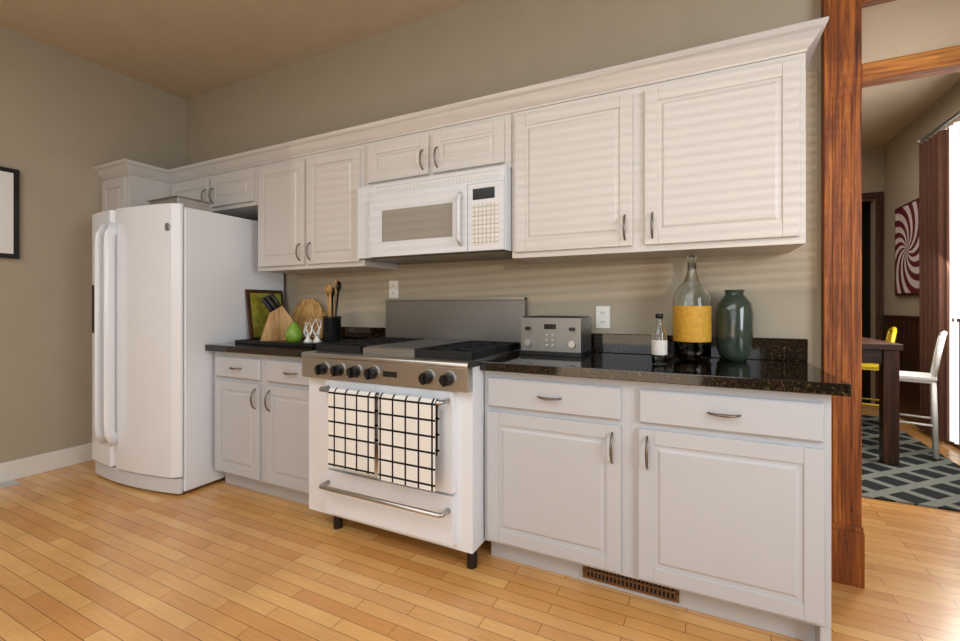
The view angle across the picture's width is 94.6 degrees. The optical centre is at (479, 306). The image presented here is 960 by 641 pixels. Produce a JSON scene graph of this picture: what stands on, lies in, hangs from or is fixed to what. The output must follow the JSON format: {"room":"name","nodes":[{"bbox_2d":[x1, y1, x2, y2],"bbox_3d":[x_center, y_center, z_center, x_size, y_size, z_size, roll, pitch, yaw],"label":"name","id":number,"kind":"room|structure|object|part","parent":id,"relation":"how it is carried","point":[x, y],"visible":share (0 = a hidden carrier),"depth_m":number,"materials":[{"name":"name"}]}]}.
{"room":"kitchen","nodes":[
{"label":"kitchen","id":0,"kind":"room"},
{"bbox_2d":[0,25,185,462],"bbox_3d":[-2.866,-0.341,3.630,0.150,3.000,9.500,0,0,26],"label":"wall","id":1,"kind":"structure","parent":0,"point":[69,122],"depth_m":3.15,"materials":[{"name":"paint"}]},
{"bbox_2d":[0,166,19,258],"bbox_3d":[-3.209,-0.614,2.733,0.028,0.595,0.528,0,0,26],"label":"picture frame","id":2,"kind":"object","parent":1,"relation":"attached to","point":[10,213],"visible":0.94,"depth_m":2.92,"materials":[{"name":"black plastic"}]},
{"bbox_2d":[0,443,92,482],"bbox_3d":[-3.712,1.094,1.722,0.020,0.130,4.969,0,0,26],"label":"baseboard","id":3,"kind":"structure","parent":1,"relation":"attached to","point":[31,465],"depth_m":3.07,"materials":[{"name":"white wood"}]},
{"bbox_2d":[0,405,959,640],"bbox_3d":[-0.104,1.209,2.269,6.310,0.100,9.500,0,0,26],"label":"floor","id":4,"kind":"structure","parent":0,"point":[87,553],"depth_m":1.86,"materials":[{"name":"brown wood"}]},
{"bbox_2d":[0,480,20,488],"bbox_3d":[-3.112,1.155,2.781,0.100,0.006,0.300,0,0,26],"label":"floor vent","id":5,"kind":"object","parent":4,"relation":"in","point":[8,483],"visible":1,"depth_m":2.88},
{"bbox_2d":[102,174,171,211],"bbox_3d":[-2.603,0.096,3.569,0.372,2.125,0.673,0,0,26],"label":"pantry cabinet","id":6,"kind":"object","parent":4,"relation":"on","point":[127,190],"visible":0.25,"depth_m":3.31,"materials":[{"name":"white wood"}]},
{"bbox_2d":[92,203,283,493],"bbox_3d":[-2.093,0.266,3.152,0.900,1.785,0.914,0,0,26],"label":"refrigerator","id":7,"kind":"object","parent":4,"relation":"on","point":[171,282],"visible":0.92,"depth_m":2.78,"materials":[{"name":"white metal"}]},
{"bbox_3d":[-2.255,0.179,2.796,0.784,1.427,0.131,0,0,26],"label":"handle","id":8,"kind":"part","parent":7,"relation":"part of","materials":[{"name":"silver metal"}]},
{"bbox_2d":[147,195,213,211],"bbox_3d":[-1.990,-0.651,2.945,0.334,0.084,0.239,0,0,26],"label":"roasting pan","id":9,"kind":"object","parent":7,"relation":"on","point":[187,202],"visible":0.52,"depth_m":2.86,"materials":[{"name":"silver metal"}]},
{"bbox_2d":[215,351,308,504],"bbox_3d":[-1.161,0.722,2.875,0.948,0.874,0.643,0,0,26],"label":"base cabinet","id":10,"kind":"object","parent":4,"relation":"on","point":[262,423],"visible":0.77,"depth_m":2.64,"materials":[{"name":"white wood"}]},
{"bbox_3d":[-1.294,0.496,2.603,0.580,0.242,0.038,0,0,26],"label":"handle","id":11,"kind":"part","parent":10,"relation":"part of","materials":[{"name":"silver metal"}]},
{"bbox_2d":[205,326,385,357],"bbox_3d":[-1.172,0.214,2.886,0.980,0.140,0.634,0,0,26],"label":"countertop","id":12,"kind":"structure","parent":10,"relation":"on","point":[355,333],"depth_m":2.74,"materials":[{"name":"stone"}]},
{"bbox_2d":[245,289,283,338],"bbox_3d":[-1.533,0.062,3.185,0.066,0.358,0.300,0,0,26],"label":"picture","id":13,"kind":"object","parent":12,"relation":"on","point":[257,312],"visible":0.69,"depth_m":3.10,"materials":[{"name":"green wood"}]},
{"bbox_2d":[235,337,351,347],"bbox_3d":[-1.216,0.232,2.906,0.690,0.022,0.360,0,0,26],"label":"serving tray","id":14,"kind":"object","parent":12,"relation":"on","point":[257,341],"visible":0.46,"depth_m":2.78,"materials":[{"name":"black plastic"}]},
{"bbox_2d":[260,293,293,340],"bbox_3d":[-1.360,0.070,2.988,0.218,0.320,0.110,0,0,-29],"label":"knife block","id":15,"kind":"object","parent":14,"relation":"on","point":[279,320],"visible":0.98,"depth_m":2.94,"materials":[{"name":"brown wood"}]},
{"bbox_2d":[285,322,302,342],"bbox_3d":[-1.163,0.155,2.768,0.104,0.150,0.104,0,0,26],"label":"pear","id":16,"kind":"object","parent":14,"relation":"on","point":[293,334],"visible":0.88,"depth_m":2.74,"materials":[{"name":"green food"}]},
{"bbox_2d":[303,319,320,342],"bbox_3d":[-1.051,0.155,2.777,0.105,0.151,0.062,0,0,-19],"label":"figurines","id":17,"kind":"object","parent":14,"relation":"on","point":[315,340],"visible":1,"depth_m":2.77,"materials":[{"name":"white ceramic"}]},
{"bbox_2d":[322,280,341,341],"bbox_3d":[-0.950,0.030,2.841,0.118,0.401,0.151,0,0,26],"label":"utensil crock","id":18,"kind":"object","parent":14,"relation":"on","point":[332,328],"visible":0.94,"depth_m":2.80,"materials":[{"name":"black ceramic"}]},
{"bbox_2d":[291,298,326,337],"bbox_3d":[-1.229,0.093,3.165,0.325,0.299,0.089,0,0,26],"label":"cutting boards","id":19,"kind":"object","parent":12,"relation":"on","point":[310,310],"visible":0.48,"depth_m":3.15,"materials":[{"name":"brown wood"}]},
{"bbox_2d":[301,297,526,568],"bbox_3d":[-0.342,0.554,2.363,0.968,1.210,0.792,0,0,26],"label":"range","id":20,"kind":"object","parent":4,"relation":"on","point":[397,429],"visible":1,"depth_m":2.03,"materials":[{"name":"white metal"}]},
{"bbox_2d":[328,387,439,491],"bbox_3d":[-0.448,0.582,1.995,0.595,0.384,0.038,0,0,26],"label":"towel","id":21,"kind":"object","parent":20,"relation":"hanging from","point":[404,429],"depth_m":1.96,"materials":[{"name":"white fabric"}]},
{"bbox_3d":[-0.463,0.644,2.033,0.715,0.494,0.070,0,0,26],"label":"handle","id":22,"kind":"part","parent":20,"relation":"part of","materials":[{"name":"silver metal"}]},
{"bbox_2d":[485,371,632,593],"bbox_3d":[0.428,0.722,2.113,0.626,0.874,0.607,0,0,26],"label":"base cabinet","id":23,"kind":"object","parent":4,"relation":"on","point":[559,449],"depth_m":1.83,"materials":[{"name":"white wood"}]},
{"bbox_3d":[0.567,0.496,1.687,0.743,0.242,0.038,0,0,26],"label":"handle","id":24,"kind":"part","parent":23,"relation":"part of","materials":[{"name":"silver metal"}]},
{"bbox_2d":[633,381,830,640],"bbox_3d":[0.989,0.722,1.836,0.626,0.874,0.607,0,0,26],"label":"base cabinet","id":25,"kind":"object","parent":4,"relation":"on","point":[714,501],"depth_m":1.55,"materials":[{"name":"white wood"}]},
{"bbox_2d":[480,333,850,396],"bbox_3d":[0.720,0.214,1.954,1.294,0.140,0.634,0,0,26],"label":"countertop","id":26,"kind":"structure","parent":25,"relation":"on","point":[778,364],"depth_m":1.82,"materials":[{"name":"stone"}]},
{"bbox_2d":[520,315,591,356],"bbox_3d":[0.389,0.146,2.264,0.312,0.193,0.253,0,0,26],"label":"toaster","id":27,"kind":"object","parent":26,"relation":"on","point":[564,336],"visible":1,"depth_m":2.17,"materials":[{"name":"silver metal"}]},
{"bbox_2d":[651,314,666,364],"bbox_3d":[0.749,0.137,1.849,0.062,0.211,0.062,0,0,26],"label":"bottle","id":28,"kind":"object","parent":26,"relation":"on","point":[659,346],"visible":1,"depth_m":1.83,"materials":[{"name":"clear glass"}]},
{"bbox_2d":[673,255,711,361],"bbox_3d":[0.958,0.008,2.002,0.158,0.470,0.158,0,0,26],"label":"bottle","id":29,"kind":"object","parent":26,"relation":"on","point":[692,323],"visible":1,"depth_m":1.94,"materials":[{"name":"clear glass"}]},
{"bbox_2d":[716,290,753,361],"bbox_3d":[1.135,0.085,1.976,0.148,0.315,0.148,0,0,26],"label":"vase","id":30,"kind":"object","parent":26,"relation":"on","point":[734,323],"visible":1,"depth_m":1.92,"materials":[{"name":"glass"}]},
{"bbox_2d":[862,415,959,511],"bbox_3d":[2.583,1.153,3.977,2.260,0.010,2.560,0,0,26],"label":"rug","id":31,"kind":"object","parent":4,"relation":"on","point":[919,475],"visible":0.17,"depth_m":3.00,"materials":[{"name":"black fabric"}]},
{"bbox_2d":[862,327,896,405],"bbox_3d":[3.661,0.662,4.144,0.349,0.949,0.362,0,0,36],"label":"stool","id":32,"kind":"object","parent":31,"relation":"on","point":[891,334],"visible":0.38,"depth_m":4.04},
{"bbox_2d":[862,337,902,465],"bbox_3d":[2.906,0.711,4.038,0.985,0.874,1.465,0,0,26],"label":"dining table","id":33,"kind":"object","parent":31,"relation":"on","point":[884,355],"visible":0.31,"depth_m":3.21,"materials":[{"name":"brown wood"}]},
{"bbox_2d":[899,331,946,458],"bbox_3d":[3.435,0.662,3.494,0.349,0.949,0.362,0,0,44],"label":"chair","id":34,"kind":"object","parent":31,"relation":"on","point":[931,378],"visible":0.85,"depth_m":3.31,"materials":[{"name":"white wood"}]},
{"bbox_2d":[0,0,959,147],"bbox_3d":[-0.104,-1.891,2.269,6.310,0.100,9.500,0,0,26],"label":"ceiling","id":35,"kind":"structure","parent":0,"point":[186,49],"depth_m":3.00,"materials":[{"name":"paint"}]},
{"bbox_2d":[186,0,820,368],"bbox_3d":[0.106,-0.341,2.695,6.010,3.000,0.150,0,0,26],"label":"wall","id":36,"kind":"structure","parent":0,"point":[478,49],"depth_m":2.54,"materials":[{"name":"paint"}]},
{"bbox_2d":[171,166,257,219],"bbox_3d":[-1.920,-0.832,3.394,1.000,0.269,0.383,0,0,26],"label":"upper cabinet","id":37,"kind":"object","parent":36,"relation":"attached to","point":[233,193],"visible":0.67,"depth_m":3.20,"materials":[{"name":"white wood"}]},
{"bbox_3d":[-1.996,-0.807,3.239,0.104,0.116,0.038,0,0,26],"label":"handle","id":38,"kind":"part","parent":37,"relation":"part of","materials":[{"name":"silver metal"}]},
{"bbox_2d":[258,144,397,274],"bbox_3d":[-1.048,-0.602,2.964,0.940,0.728,0.383,0,0,26],"label":"upper cabinet","id":39,"kind":"object","parent":36,"relation":"attached to","point":[308,214],"visible":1,"depth_m":2.81,"materials":[{"name":"white wood"}]},
{"bbox_3d":[-1.124,-0.348,2.809,0.104,0.116,0.038,0,0,26],"label":"handle","id":40,"kind":"part","parent":39,"relation":"part of","materials":[{"name":"silver metal"}]},
{"bbox_2d":[389,281,397,297],"bbox_3d":[-0.574,-0.111,2.941,0.072,0.116,0.008,0,0,26],"label":"electrical outlet","id":41,"kind":"object","parent":36,"relation":"attached to","point":[393,289],"visible":1,"depth_m":2.94,"materials":[{"name":"white plastic"}]},
{"bbox_2d":[365,113,511,185],"bbox_3d":[-0.203,-0.830,2.548,0.939,0.273,0.383,0,0,26],"label":"upper cabinet","id":42,"kind":"object","parent":36,"relation":"attached to","point":[479,144],"visible":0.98,"depth_m":2.38,"materials":[{"name":"white wood"}]},
{"bbox_3d":[-0.279,-0.803,2.393,0.104,0.116,0.038,0,0,26],"label":"handle","id":43,"kind":"part","parent":42,"relation":"part of","materials":[{"name":"silver metal"}]},
{"bbox_2d":[358,165,512,264],"bbox_3d":[-0.221,-0.480,2.512,0.935,0.418,0.461,0,0,26],"label":"microwave","id":44,"kind":"object","parent":42,"relation":"attached to","point":[464,216],"visible":0.96,"depth_m":2.32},
{"bbox_3d":[-0.103,-0.440,2.224,0.024,0.275,0.050,0,0,26],"label":"handle","id":45,"kind":"part","parent":44,"relation":"part of","materials":[{"name":"white plastic"}]},
{"bbox_2d":[596,306,609,327],"bbox_3d":[0.649,0.059,2.339,0.072,0.116,0.008,0,0,26],"label":"electrical outlet","id":46,"kind":"object","parent":36,"relation":"attached to","point":[602,316],"visible":1,"depth_m":2.34,"materials":[{"name":"white plastic"}]},
{"bbox_2d":[512,53,805,263],"bbox_3d":[0.760,-0.602,2.073,1.203,0.728,0.383,0,0,26],"label":"upper cabinet","id":47,"kind":"object","parent":36,"relation":"attached to","point":[713,163],"visible":1,"depth_m":1.89,"materials":[{"name":"white wood"}]},
{"bbox_2d":[94,16,828,183],"bbox_3d":[-0.746,-1.010,2.638,4.560,0.085,0.390,0,0,22],"label":"crown molding","id":48,"kind":"structure","parent":47,"relation":"on","point":[794,39],"depth_m":2.14,"materials":[{"name":"white wood"}]},
{"bbox_3d":[0.684,-0.348,1.918,0.126,0.116,0.038,0,0,26],"label":"handle","id":49,"kind":"part","parent":47,"relation":"part of","materials":[{"name":"silver metal"}]},
{"bbox_2d":[862,0,959,87],"bbox_3d":[2.179,-1.135,1.577,1.302,0.412,0.081,0,0,26],"label":"header","id":50,"kind":"object","parent":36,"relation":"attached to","point":[941,61],"visible":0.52,"depth_m":1.77,"materials":[{"name":"brown wood"}]},
{"bbox_2d":[821,0,864,588],"bbox_3d":[1.567,-0.341,1.953,0.139,2.999,0.243,0,0,26],"label":"door frame","id":51,"kind":"structure","parent":0,"point":[841,196],"depth_m":1.85,"materials":[{"name":"brown wood"}]},
{"bbox_2d":[862,145,883,403],"bbox_3d":[1.963,-0.331,6.462,6.010,3.020,0.150,0,0,26],"label":"wall","id":52,"kind":"structure","parent":0,"point":[872,169],"depth_m":5.12,"materials":[{"name":"paint"}]},
{"bbox_2d":[862,191,883,406],"bbox_3d":[4.168,-0.076,5.281,0.990,2.470,0.020,0,0,26],"label":"trim","id":53,"kind":"structure","parent":52,"relation":"attached to","point":[879,253],"depth_m":5.07,"materials":[{"name":"brown wood"}]},
{"bbox_2d":[884,80,959,315],"bbox_3d":[2.659,-0.341,0.907,0.150,3.000,9.500,0,0,26],"label":"wall","id":54,"kind":"structure","parent":0,"point":[901,167],"depth_m":4.59,"materials":[{"name":"paint"}]},
{"bbox_2d":[895,198,918,295],"bbox_3d":[4.299,-0.571,4.442,0.032,0.920,0.610,0,0,26],"label":"art","id":55,"kind":"object","parent":54,"relation":"attached to","point":[907,249],"visible":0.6,"depth_m":4.43,"materials":[{"name":"red wood"}]},
{"bbox_2d":[882,315,959,449],"bbox_3d":[3.721,0.629,3.266,0.028,1.058,4.027,0,0,26],"label":"wainscoting","id":56,"kind":"structure","parent":54,"relation":"attached to","point":[907,335],"depth_m":4.37,"materials":[{"name":"brown wood"}]},
{"bbox_2d":[916,111,959,443],"bbox_3d":[3.636,-0.210,3.168,0.094,2.677,2.120,0,0,26],"label":"curtain","id":57,"kind":"object","parent":54,"relation":"attached to","point":[939,230],"visible":0.98,"depth_m":3.66,"materials":[{"name":"fabric"}]}
]}

